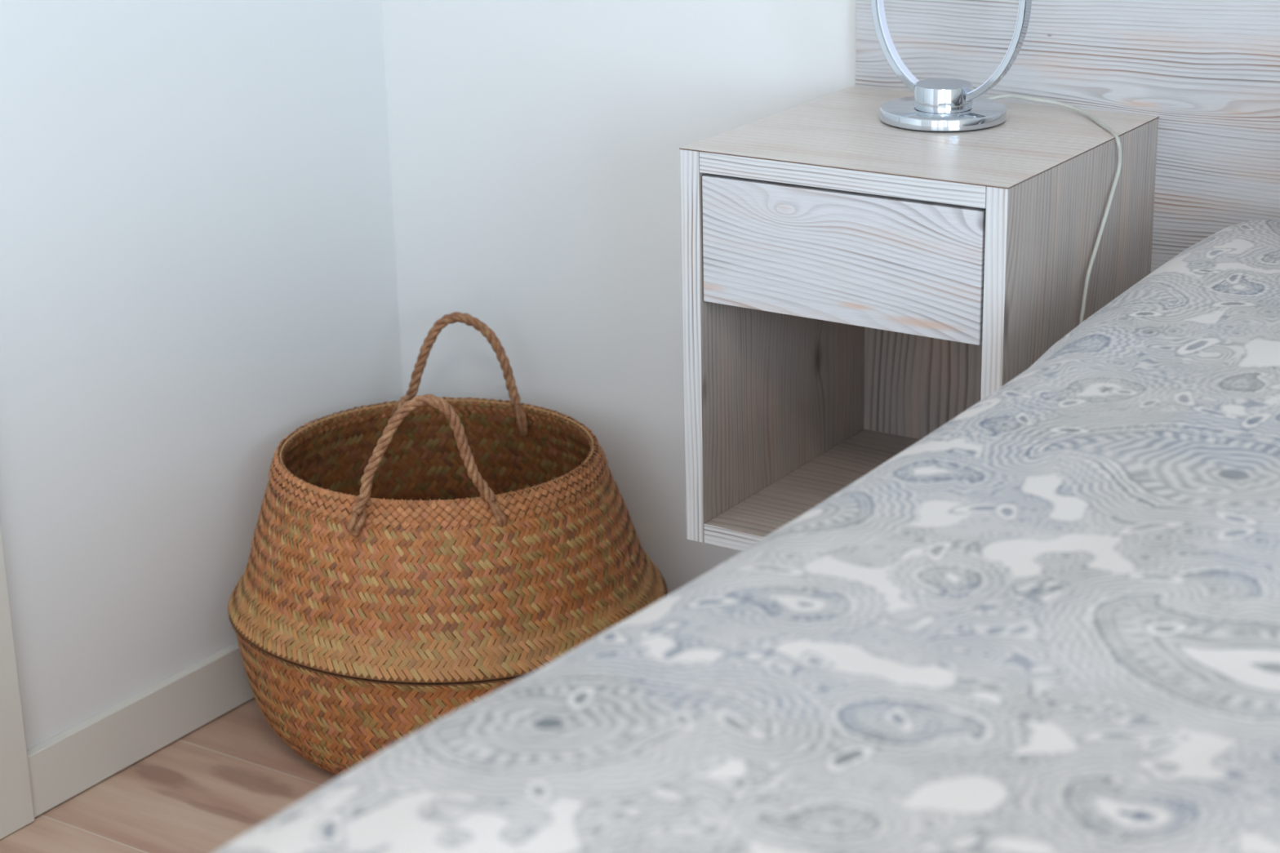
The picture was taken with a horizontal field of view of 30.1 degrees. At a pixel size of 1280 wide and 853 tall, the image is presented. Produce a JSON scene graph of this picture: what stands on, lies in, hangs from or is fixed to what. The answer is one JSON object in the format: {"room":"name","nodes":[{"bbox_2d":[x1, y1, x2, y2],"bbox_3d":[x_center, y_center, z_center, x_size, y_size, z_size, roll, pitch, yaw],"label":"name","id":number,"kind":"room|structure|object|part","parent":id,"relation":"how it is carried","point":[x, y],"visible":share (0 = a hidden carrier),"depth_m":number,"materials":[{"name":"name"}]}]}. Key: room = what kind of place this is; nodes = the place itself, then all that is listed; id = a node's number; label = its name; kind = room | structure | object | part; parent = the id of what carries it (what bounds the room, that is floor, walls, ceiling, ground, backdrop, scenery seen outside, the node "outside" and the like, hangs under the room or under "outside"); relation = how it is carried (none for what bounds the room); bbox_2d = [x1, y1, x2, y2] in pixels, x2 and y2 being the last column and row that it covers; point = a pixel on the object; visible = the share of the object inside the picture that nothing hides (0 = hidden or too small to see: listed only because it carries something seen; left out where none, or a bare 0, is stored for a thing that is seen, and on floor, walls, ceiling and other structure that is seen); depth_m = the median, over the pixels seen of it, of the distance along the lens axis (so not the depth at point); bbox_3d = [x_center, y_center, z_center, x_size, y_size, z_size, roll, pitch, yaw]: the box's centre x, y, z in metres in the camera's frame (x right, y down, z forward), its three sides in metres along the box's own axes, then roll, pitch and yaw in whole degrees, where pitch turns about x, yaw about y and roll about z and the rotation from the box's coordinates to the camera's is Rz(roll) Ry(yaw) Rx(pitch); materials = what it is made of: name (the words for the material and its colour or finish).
{"room":"bedroom","nodes":[
{"label":"bedroom","id":0,"kind":"room"},
{"bbox_2d":[0,697,339,852],"bbox_3d":[0.079,1.195,0.617,3.700,0.120,4.200,11,23,32],"label":"floor","id":1,"kind":"structure","parent":0,"point":[209,787],"depth_m":2.71,"materials":[{"name":"brown wood"}]},
{"bbox_2d":[227,311,667,776],"bbox_3d":[-0.231,0.132,2.807,0.520,0.473,0.500,11,23,32],"label":"woven basket","id":2,"kind":"object","parent":1,"relation":"on","point":[413,559],"visible":0.77,"depth_m":2.65,"materials":[{"name":"brown wicker"}]},
{"bbox_3d":[-0.235,0.041,2.592,0.176,0.162,0.025,-3,19,-6],"label":"handle","id":3,"kind":"part","parent":2,"relation":"part of","materials":[{"name":"wicker"}]},
{"bbox_2d":[342,675,521,684],"bbox_3d":[-0.223,0.349,2.891,0.396,0.006,0.396,11,23,32],"label":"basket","id":4,"kind":"object","parent":2,"relation":"on","point":[343,675],"depth_m":2.97,"materials":[{"name":"brown wicker"}]},
{"bbox_3d":[-0.224,-0.064,2.923,0.170,0.160,0.028,0,19,3],"label":"handle","id":5,"kind":"part","parent":2,"relation":"part of","materials":[{"name":"wicker"}]},
{"bbox_3d":[0.718,0.577,1.302,1.540,0.575,2.010,11,23,32],"label":"bed","id":6,"kind":"object","parent":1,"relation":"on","visible":0},
{"bbox_2d":[213,219,1279,852],"bbox_3d":[0.619,0.344,1.254,1.475,0.390,2.076,11,23,32],"label":"duvet","id":7,"kind":"object","parent":6,"relation":"on","point":[1048,621],"visible":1,"depth_m":1.39,"materials":[{"name":"fabric"}]},
{"bbox_2d":[0,0,403,750],"bbox_3d":[-1.541,-0.380,1.190,0.120,2.790,4.440,11,23,32],"label":"wall","id":8,"kind":"structure","parent":0,"point":[198,268],"depth_m":2.73,"materials":[{"name":"paint"}]},
{"bbox_2d":[0,525,34,839],"bbox_3d":[-0.731,-0.549,2.286,0.018,2.119,0.088,11,23,32],"label":"trim","id":9,"kind":"structure","parent":8,"relation":"attached to","point":[16,808],"depth_m":2.61,"materials":[{"name":"paint"}]},
{"bbox_2d":[26,642,253,817],"bbox_3d":[-0.493,0.304,2.929,0.014,0.076,0.702,11,23,32],"label":"baseboard","id":10,"kind":"structure","parent":8,"relation":"attached to","point":[67,764],"depth_m":2.78,"materials":[{"name":"wood"}]},
{"bbox_2d":[381,0,856,595],"bbox_3d":[1.244,-0.677,1.876,3.700,2.790,0.120,11,23,32],"label":"wall","id":11,"kind":"structure","parent":0,"point":[535,145],"depth_m":2.90,"materials":[{"name":"paint"}]},
{"bbox_2d":[855,0,1279,273],"bbox_3d":[1.176,-0.226,1.998,2.250,1.020,0.015,11,23,32],"label":"headboard","id":12,"kind":"object","parent":11,"relation":"attached to","point":[1209,70],"visible":0.18,"depth_m":2.42,"materials":[{"name":"grey wood"}]},
{"bbox_2d":[679,85,1159,551],"bbox_3d":[0.287,-0.099,2.433,0.351,0.411,0.356,11,23,32],"label":"nightstand","id":13,"kind":"object","parent":12,"relation":"attached to","point":[855,283],"visible":0.81,"depth_m":2.33,"materials":[{"name":"grey wood"}]},
{"bbox_3d":[0.150,-0.126,2.521,0.022,0.410,0.356,11,23,32],"label":"panel","id":14,"kind":"part","parent":13,"relation":"part of","materials":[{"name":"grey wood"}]},
{"bbox_3d":[0.291,0.085,2.497,0.306,0.022,0.356,11,23,32],"label":"panel","id":15,"kind":"part","parent":13,"relation":"part of","materials":[{"name":"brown wood"}]},
{"bbox_3d":[0.283,-0.282,2.370,0.306,0.021,0.356,11,23,32],"label":"rail","id":16,"kind":"part","parent":13,"relation":"part of","materials":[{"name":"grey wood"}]},
{"bbox_3d":[0.192,-0.162,2.264,0.301,0.127,0.018,11,23,32],"label":"drawer","id":17,"kind":"part","parent":13,"relation":"part of","materials":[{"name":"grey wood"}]},
{"bbox_3d":[0.283,-0.293,2.367,0.351,0.001,0.356,11,23,32],"label":"panel","id":18,"kind":"part","parent":13,"relation":"part of","materials":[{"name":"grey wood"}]},
{"bbox_3d":[0.382,-0.147,2.568,0.307,0.367,0.012,11,23,32],"label":"panel","id":19,"kind":"part","parent":13,"relation":"part of","materials":[{"name":"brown wood"}]},
{"bbox_2d":[870,0,1122,324],"bbox_3d":[0.372,-0.146,2.447,0.287,0.969,0.176,11,23,32],"label":"table lamp","id":20,"kind":"object","parent":13,"relation":"on","point":[937,104],"visible":0.95,"depth_m":2.38,"materials":[{"name":"silver metal"}]},
{"bbox_3d":[0.431,0.002,2.482,0.090,0.666,0.243,-8,20,-19],"label":"power cord","id":21,"kind":"part","parent":20,"relation":"part of","materials":[{"name":"white plastic"}]},
{"bbox_3d":[0.424,-0.072,2.347,0.022,0.410,0.356,11,23,32],"label":"panel","id":22,"kind":"part","parent":13,"relation":"part of","materials":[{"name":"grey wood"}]}
]}

